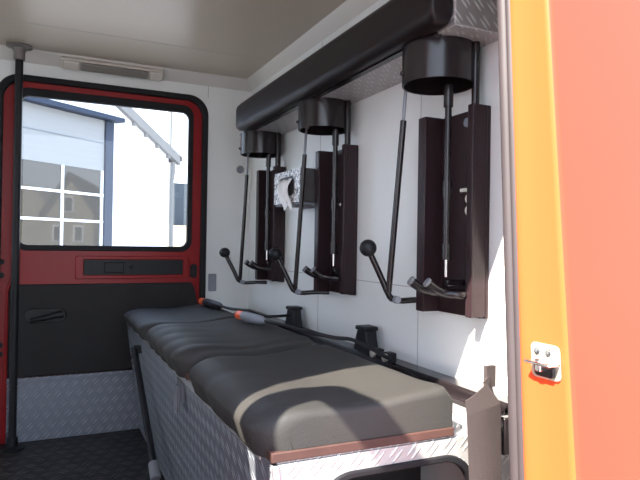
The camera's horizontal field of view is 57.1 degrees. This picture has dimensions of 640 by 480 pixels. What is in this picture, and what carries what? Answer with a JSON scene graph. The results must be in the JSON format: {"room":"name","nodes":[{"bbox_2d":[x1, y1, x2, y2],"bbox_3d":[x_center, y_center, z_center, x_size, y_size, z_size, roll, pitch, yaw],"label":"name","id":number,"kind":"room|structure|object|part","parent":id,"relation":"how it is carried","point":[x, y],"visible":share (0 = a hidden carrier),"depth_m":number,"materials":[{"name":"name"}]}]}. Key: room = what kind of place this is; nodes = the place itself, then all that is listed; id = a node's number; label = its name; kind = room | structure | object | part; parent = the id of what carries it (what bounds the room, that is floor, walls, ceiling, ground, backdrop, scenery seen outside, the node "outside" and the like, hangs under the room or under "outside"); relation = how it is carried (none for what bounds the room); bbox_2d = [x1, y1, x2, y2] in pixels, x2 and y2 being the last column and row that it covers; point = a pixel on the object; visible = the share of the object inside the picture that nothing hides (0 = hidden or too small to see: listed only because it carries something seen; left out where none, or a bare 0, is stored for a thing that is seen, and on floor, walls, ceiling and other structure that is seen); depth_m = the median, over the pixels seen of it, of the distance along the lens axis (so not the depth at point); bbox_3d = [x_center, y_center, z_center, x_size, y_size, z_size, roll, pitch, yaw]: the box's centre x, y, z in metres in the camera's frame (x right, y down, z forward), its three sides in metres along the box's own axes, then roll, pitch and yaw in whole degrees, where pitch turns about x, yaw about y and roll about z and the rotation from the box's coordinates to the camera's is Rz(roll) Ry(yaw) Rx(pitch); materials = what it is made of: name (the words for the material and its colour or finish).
{"room":"fire truck interior","nodes":[
{"label":"fire truck interior","id":0,"kind":"room"},
{"bbox_2d":[0,429,164,479],"bbox_3d":[-1.338,0.953,1.472,3.260,0.080,2.360,1,0,-25],"label":"floor","id":1,"kind":"structure","parent":0,"point":[117,455],"depth_m":2.48,"materials":[{"name":"black metal"}]},
{"bbox_2d":[0,42,32,452],"bbox_3d":[-1.342,0.030,2.596,0.106,1.777,0.106,1,0,-25],"label":"pole","id":2,"kind":"object","parent":1,"relation":"on","point":[12,445],"visible":1,"depth_m":2.58,"materials":[{"name":"black metal"}]},
{"bbox_2d":[127,309,508,479],"bbox_3d":[-0.245,0.645,2.059,0.652,0.576,2.035,1,0,-25],"label":"bench","id":3,"kind":"object","parent":1,"relation":"on","point":[185,439],"visible":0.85,"depth_m":1.52,"materials":[{"name":"leather"}]},
{"bbox_3d":[-0.673,0.628,2.279,0.062,0.370,0.453,1,0,-25],"label":"prop rod","id":4,"kind":"part","parent":3,"relation":"part of","materials":[{"name":"black plastic"}]},
{"bbox_2d":[124,304,234,340],"bbox_3d":[-0.607,0.346,2.561,0.417,0.084,0.569,1,0,-25],"label":"seat cushion","id":5,"kind":"object","parent":3,"relation":"on","point":[140,320],"visible":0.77,"depth_m":2.48,"materials":[{"name":"leather"}]},
{"bbox_2d":[198,298,289,317],"bbox_3d":[-0.389,0.295,2.573,0.580,0.044,0.145,1,0,41],"label":"belt buckle","id":6,"kind":"object","parent":5,"relation":"on","point":[206,302],"visible":0.86,"depth_m":2.56,"materials":[{"name":"black plastic"}]},
{"bbox_3d":[-0.476,0.659,1.963,0.092,0.538,2.013,1,0,-25],"label":"panel","id":7,"kind":"part","parent":3,"relation":"part of","materials":[{"name":"silver metal"}]},
{"bbox_2d":[146,318,313,379],"bbox_3d":[-0.328,0.341,1.965,0.417,0.096,0.594,1,0,-25],"label":"seat cushion","id":8,"kind":"object","parent":3,"relation":"on","point":[181,346],"visible":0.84,"depth_m":1.81,"materials":[{"name":"leather"}]},
{"bbox_3d":[-0.316,0.380,1.971,0.390,0.018,0.594,1,0,-25],"label":"board","id":9,"kind":"part","parent":8,"relation":"part of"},
{"bbox_2d":[235,310,390,359],"bbox_3d":[-0.061,0.303,1.932,0.695,0.087,0.091,1,0,40],"label":"belt buckle","id":10,"kind":"object","parent":8,"relation":"on","point":[245,316],"visible":1,"depth_m":1.90,"materials":[{"name":"grey plastic"}]},
{"bbox_3d":[-0.057,0.660,1.036,0.075,0.536,0.017,1,0,-25],"label":"corner post","id":11,"kind":"part","parent":3,"relation":"part of","materials":[{"name":"metal"}]},
{"bbox_2d":[285,305,302,327],"bbox_3d":[-0.110,0.318,2.447,0.054,0.086,0.101,1,0,-25],"label":"anchor","id":12,"kind":"object","parent":3,"relation":"on","point":[295,319],"visible":0.88,"depth_m":2.42,"materials":[{"name":"black plastic"}]},
{"bbox_2d":[189,345,453,463],"bbox_3d":[-0.041,0.341,1.353,0.417,0.098,0.576,1,0,-25],"label":"seat cushion","id":13,"kind":"object","parent":3,"relation":"on","point":[321,400],"visible":1,"depth_m":1.16,"materials":[{"name":"leather"}]},
{"bbox_3d":[-0.029,0.381,1.359,0.390,0.018,0.576,1,0,-25],"label":"board","id":14,"kind":"part","parent":13,"relation":"part of","materials":[{"name":"brown wood"}]},
{"bbox_3d":[0.019,0.382,2.175,0.084,0.040,2.020,1,0,-25],"label":"rail","id":15,"kind":"part","parent":3,"relation":"part of","materials":[{"name":"black metal"}]},
{"bbox_3d":[-0.247,0.394,2.056,0.563,0.006,2.008,1,0,-25],"label":"seat plate","id":16,"kind":"part","parent":3,"relation":"part of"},
{"bbox_2d":[353,324,395,362],"bbox_3d":[0.171,0.319,1.835,0.059,0.086,0.238,1,0,-20],"label":"anchor","id":17,"kind":"object","parent":3,"relation":"on","point":[366,333],"visible":0.84,"depth_m":1.86,"materials":[{"name":"black plastic"}]},
{"bbox_3d":[0.178,0.347,1.804,0.025,0.030,0.034,1,0,-25],"label":"bolt plate","id":18,"kind":"part","parent":17,"relation":"part of","materials":[{"name":"black plastic"}]},
{"bbox_3d":[0.207,0.347,1.740,0.025,0.030,0.034,1,0,-25],"label":"bolt plate","id":19,"kind":"part","parent":17,"relation":"part of","materials":[{"name":"black plastic"}]},
{"bbox_3d":[0.153,0.664,1.134,0.538,0.536,0.008,1,0,-25],"label":"plate","id":20,"kind":"part","parent":3,"relation":"part of","materials":[{"name":"silver metal"}]},
{"bbox_3d":[0.148,0.654,1.131,0.362,0.454,0.019,1,0,-25],"label":"edge trim","id":21,"kind":"part","parent":3,"relation":"part of","materials":[{"name":"black rubber"}]},
{"bbox_2d":[465,365,508,479],"bbox_3d":[0.357,0.586,1.200,0.182,0.654,0.043,1,0,-25],"label":"belt","id":22,"kind":"object","parent":3,"relation":"hanging from","point":[487,430],"visible":0.66,"depth_m":1.17,"materials":[{"name":"fabric"}]},
{"bbox_2d":[0,59,251,312],"bbox_3d":[-1.804,0.110,2.500,3.260,1.953,0.061,1,0,-25],"label":"wall","id":23,"kind":"structure","parent":0,"point":[225,185],"depth_m":3.07,"materials":[{"name":"white paint"}]},
{"bbox_2d":[0,74,208,444],"bbox_3d":[-1.026,0.122,2.833,0.962,1.737,0.098,1,0,-25],"label":"door","id":24,"kind":"structure","parent":23,"relation":"in","point":[75,377],"depth_m":2.78,"materials":[{"name":"red metal"}]},
{"bbox_3d":[-1.264,0.348,2.710,0.175,0.067,0.009,1,0,-25],"label":"latch handle","id":25,"kind":"part","parent":24,"relation":"part of","materials":[{"name":"black plastic"}]},
{"bbox_3d":[-1.252,0.350,2.697,0.141,0.056,0.042,1,0,-25],"label":"pull lever","id":26,"kind":"part","parent":24,"relation":"part of","materials":[{"name":"black plastic"}]},
{"bbox_3d":[-1.017,0.779,2.835,0.877,0.292,0.024,1,0,-25],"label":"kick plate","id":27,"kind":"part","parent":24,"relation":"part of","materials":[{"name":"silver metal"}]},
{"bbox_3d":[-1.013,0.420,2.841,0.877,0.422,0.020,1,0,-25],"label":"trim panel","id":28,"kind":"part","parent":24,"relation":"part of","materials":[{"name":"black plastic"}]},
{"bbox_2d":[60,56,164,80],"bbox_3d":[-0.982,-0.815,2.810,0.470,0.056,0.057,1,0,-25],"label":"lamp","id":29,"kind":"object","parent":23,"relation":"attached to","point":[72,63],"visible":1,"depth_m":2.79,"materials":[{"name":"plastic"}]},
{"bbox_2d":[80,62,147,78],"bbox_3d":[-0.976,-0.806,2.803,0.305,0.035,0.037,1,0,-25],"label":"diffuser","id":30,"kind":"object","parent":29,"relation":"attached to","point":[111,68],"depth_m":2.80,"materials":[{"name":"grey plastic"}]},
{"bbox_2d":[0,45,251,91],"bbox_3d":[-1.796,-0.842,2.439,3.190,0.049,0.054,1,0,-25],"label":"trim","id":31,"kind":"structure","parent":23,"relation":"attached to","point":[41,57],"depth_m":2.93,"materials":[{"name":"plastic"}]},
{"bbox_2d":[208,274,215,290],"bbox_3d":[-0.558,0.220,3.048,0.042,0.090,0.006,1,0,-25],"label":"socket cover","id":32,"kind":"object","parent":23,"relation":"attached to","point":[211,277],"visible":1,"depth_m":3.04,"materials":[{"name":"grey plastic"}]},
{"bbox_2d":[236,166,243,173],"bbox_3d":[-0.421,-0.373,3.112,0.042,0.042,0.006,1,0,-25],"label":"cap","id":33,"kind":"object","parent":23,"relation":"attached to","point":[240,169],"visible":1,"depth_m":3.11,"materials":[{"name":"grey plastic"}]},
{"bbox_2d":[0,0,345,78],"bbox_3d":[-1.304,-0.894,1.474,3.260,0.061,2.380,1,0,-25],"label":"ceiling","id":34,"kind":"structure","parent":0,"point":[231,38],"depth_m":2.36,"materials":[{"name":"laminate"}]},
{"bbox_2d":[248,0,509,479],"bbox_3d":[0.092,0.051,2.214,0.071,1.778,2.230,1,0,-25],"label":"wall","id":35,"kind":"structure","parent":0,"point":[457,346],"depth_m":1.84,"materials":[{"name":"white laminate"}]},
{"bbox_2d":[219,131,285,284],"bbox_3d":[-0.318,-0.137,2.738,0.239,0.700,0.268,1,0,-25],"label":"bracket","id":36,"kind":"object","parent":35,"relation":"attached to","point":[270,219],"visible":0.98,"depth_m":2.67,"materials":[{"name":"black metal"}]},
{"bbox_3d":[-0.453,0.060,2.797,0.052,0.047,0.047,1,0,-25],"label":"ball knob","id":37,"kind":"part","parent":36,"relation":"part of","materials":[{"name":"black plastic"}]},
{"bbox_3d":[-0.363,-0.059,2.790,0.017,0.497,0.063,1,0,-38],"label":"link rod","id":38,"kind":"part","parent":36,"relation":"part of","materials":[{"name":"black metal"}]},
{"bbox_3d":[-0.356,0.138,2.810,0.210,0.149,0.024,1,0,-7],"label":"release lever","id":39,"kind":"part","parent":36,"relation":"part of","materials":[{"name":"black metal"}]},
{"bbox_3d":[-0.342,-0.352,2.771,0.010,0.115,0.018,1,0,-38],"label":"rod","id":40,"kind":"part","parent":36,"relation":"part of","materials":[{"name":"grey plastic"}]},
{"bbox_2d":[239,131,275,157],"bbox_3d":[-0.276,-0.438,2.711,0.185,0.098,0.182,1,0,-25],"label":"cup","id":41,"kind":"object","parent":36,"relation":"on","point":[253,144],"depth_m":2.63,"materials":[{"name":"black metal"}]},
{"bbox_3d":[-0.193,-0.261,2.676,0.019,0.449,0.040,1,0,9],"label":"guide rail","id":42,"kind":"part","parent":36,"relation":"part of","materials":[{"name":"black metal"}]},
{"bbox_2d":[276,202,314,208],"bbox_3d":[-0.076,-0.136,2.359,0.118,0.012,0.264,1,0,-25],"label":"holder","id":43,"kind":"object","parent":35,"relation":"attached to","point":[306,205],"visible":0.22,"depth_m":2.34,"materials":[{"name":"grey plastic"}]},
{"bbox_2d":[274,167,314,210],"bbox_3d":[-0.089,-0.193,2.352,0.142,0.158,0.270,1,0,-25],"label":"tissue box","id":44,"kind":"object","parent":43,"relation":"in","point":[287,183],"visible":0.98,"depth_m":2.28,"materials":[{"name":"white cardboard"}]},
{"bbox_2d":[247,0,378,90],"bbox_3d":[0.061,-0.816,2.181,0.045,0.045,2.100,1,0,-25],"label":"trim","id":45,"kind":"structure","parent":35,"relation":"attached to","point":[349,9],"depth_m":2.38,"materials":[{"name":"plastic"}]},
{"bbox_2d":[269,97,357,294],"bbox_3d":[-0.030,-0.141,2.123,0.239,0.692,0.268,1,0,-25],"label":"bracket","id":46,"kind":"object","parent":35,"relation":"attached to","point":[334,269],"visible":1,"depth_m":2.05,"materials":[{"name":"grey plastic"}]},
{"bbox_3d":[-0.165,0.053,2.183,0.052,0.047,0.047,1,0,-25],"label":"ball knob","id":47,"kind":"part","parent":46,"relation":"part of","materials":[{"name":"black plastic"}]},
{"bbox_3d":[-0.074,-0.067,2.175,0.017,0.497,0.063,1,0,-38],"label":"link rod","id":48,"kind":"part","parent":46,"relation":"part of","materials":[{"name":"black metal"}]},
{"bbox_3d":[-0.067,0.131,2.195,0.210,0.149,0.024,1,0,-7],"label":"release lever","id":49,"kind":"part","parent":46,"relation":"part of","materials":[{"name":"black metal"}]},
{"bbox_3d":[-0.053,-0.359,2.156,0.010,0.115,0.018,1,0,-38],"label":"rod","id":50,"kind":"part","parent":46,"relation":"part of","materials":[{"name":"grey plastic"}]},
{"bbox_2d":[296,97,345,135],"bbox_3d":[0.012,-0.437,2.096,0.185,0.098,0.182,1,0,-25],"label":"cup","id":51,"kind":"object","parent":46,"relation":"on","point":[322,116],"depth_m":2.02,"materials":[{"name":"black metal"}]},
{"bbox_3d":[0.048,0.062,2.056,0.008,0.058,0.008,1,0,-25],"label":"strut rod","id":52,"kind":"part","parent":46,"relation":"part of","materials":[{"name":"silver metal"}]},
{"bbox_3d":[0.095,-0.261,2.061,0.019,0.449,0.040,1,0,9],"label":"guide rail","id":53,"kind":"part","parent":46,"relation":"part of","materials":[{"name":"black metal"}]},
{"bbox_2d":[236,0,497,136],"bbox_3d":[0.005,-0.567,2.087,0.218,0.161,1.625,1,0,-25],"label":"shelf","id":54,"kind":"object","parent":35,"relation":"attached to","point":[364,61],"visible":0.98,"depth_m":1.67,"materials":[{"name":"plastic"}]},
{"bbox_2d":[359,36,490,318],"bbox_3d":[0.261,-0.147,1.527,0.215,0.677,0.288,1,0,-25],"label":"bracket","id":55,"kind":"object","parent":35,"relation":"attached to","point":[453,201],"visible":1,"depth_m":1.50,"materials":[{"name":"black metal"}]},
{"bbox_3d":[0.131,0.022,1.600,0.047,0.047,0.047,1,0,-25],"label":"ball knob","id":56,"kind":"part","parent":55,"relation":"part of","materials":[{"name":"black plastic"}]},
{"bbox_3d":[0.220,0.100,1.609,0.193,0.149,0.024,1,0,-5],"label":"release lever","id":57,"kind":"part","parent":55,"relation":"part of","materials":[{"name":"black metal"}]},
{"bbox_3d":[0.204,-0.088,1.582,0.017,0.460,0.063,1,0,-38],"label":"link rod","id":58,"kind":"part","parent":55,"relation":"part of","materials":[{"name":"black metal"}]},
{"bbox_3d":[0.225,-0.359,1.563,0.010,0.106,0.018,1,0,-38],"label":"rod","id":59,"kind":"part","parent":55,"relation":"part of","materials":[{"name":"grey metal"}]},
{"bbox_2d":[400,36,473,95],"bbox_3d":[0.298,-0.436,1.487,0.185,0.098,0.182,1,0,-25],"label":"cup","id":60,"kind":"object","parent":55,"relation":"on","point":[432,65],"depth_m":1.42,"materials":[{"name":"black metal"}]},
{"bbox_3d":[0.313,0.063,1.461,0.008,0.058,0.008,1,0,-25],"label":"strut rod","id":61,"kind":"part","parent":55,"relation":"part of","materials":[{"name":"silver metal"}]},
{"bbox_3d":[0.381,-0.260,1.452,0.019,0.449,0.040,1,0,9],"label":"guide rail","id":62,"kind":"part","parent":55,"relation":"part of","materials":[{"name":"black metal"}]},
{"bbox_2d":[497,0,639,479],"bbox_3d":[-0.482,0.111,0.600,4.160,2.470,0.354,1,0,-25],"label":"wall","id":63,"kind":"structure","parent":0,"point":[569,70],"depth_m":0.99,"materials":[{"name":"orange paint"}]},
{"bbox_2d":[523,342,561,381],"bbox_3d":[0.362,0.201,0.968,0.030,0.058,0.065,1,0,-25],"label":"latch","id":64,"kind":"object","parent":63,"relation":"in","point":[545,361],"depth_m":0.96,"materials":[{"name":"metal"}]},
{"bbox_2d":[534,365,554,378],"bbox_3d":[0.370,0.215,0.971,0.006,0.022,0.042,1,0,-25],"label":"socket","id":65,"kind":"object","parent":64,"relation":"attached to","point":[539,371],"depth_m":0.96,"materials":[{"name":"black plastic"}]},
{"label":"outside","id":66,"kind":"structure","parent":0,"visible":0},
{"bbox_3d":[-2.150,1.693,4.516,120.000,0.100,130.000,1,0,-25],"label":"ground","id":67,"kind":"structure","parent":66,"visible":0},
{"bbox_2d":[20,97,181,246],"bbox_3d":[-9.456,-1.556,10.416,9.220,6.237,10.700,1,0,27],"label":"building","id":68,"kind":"structure","parent":67,"relation":"on","point":[92,174],"depth_m":10.93,"materials":[{"name":"paint"}]},
{"bbox_3d":[-4.998,-1.808,9.446,0.040,0.950,3.900,1,0,27],"label":"garage door","id":69,"kind":"part","parent":68,"relation":"part of","materials":[{"name":"white metal"}]},
{"bbox_3d":[-4.074,-0.301,11.260,0.080,3.910,0.190,1,0,27],"label":"door post","id":70,"kind":"part","parent":68,"relation":"part of","materials":[{"name":"metal"}]},
{"bbox_2d":[167,112,172,224],"bbox_3d":[-5.663,-1.556,22.028,0.170,6.500,0.170,1,0,-25],"label":"utility pole","id":71,"kind":"object","parent":67,"relation":"on","point":[169,137],"visible":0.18,"depth_m":21.96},
{"bbox_2d":[167,225,185,246],"bbox_3d":[-2.392,0.635,22.737,7.000,2.230,0.400,1,0,-25],"label":"wall","id":72,"kind":"structure","parent":67,"relation":"on","point":[179,231],"depth_m":21.24,"materials":[{"name":"white paint"}]},
{"bbox_2d":[173,183,186,224],"bbox_3d":[-2.770,-0.177,24.989,7.800,3.870,2.400,1,0,-25],"label":"shed","id":73,"kind":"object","parent":67,"relation":"on","point":[180,189],"visible":0.02,"depth_m":22.46,"materials":[{"name":"metal"}]}
]}

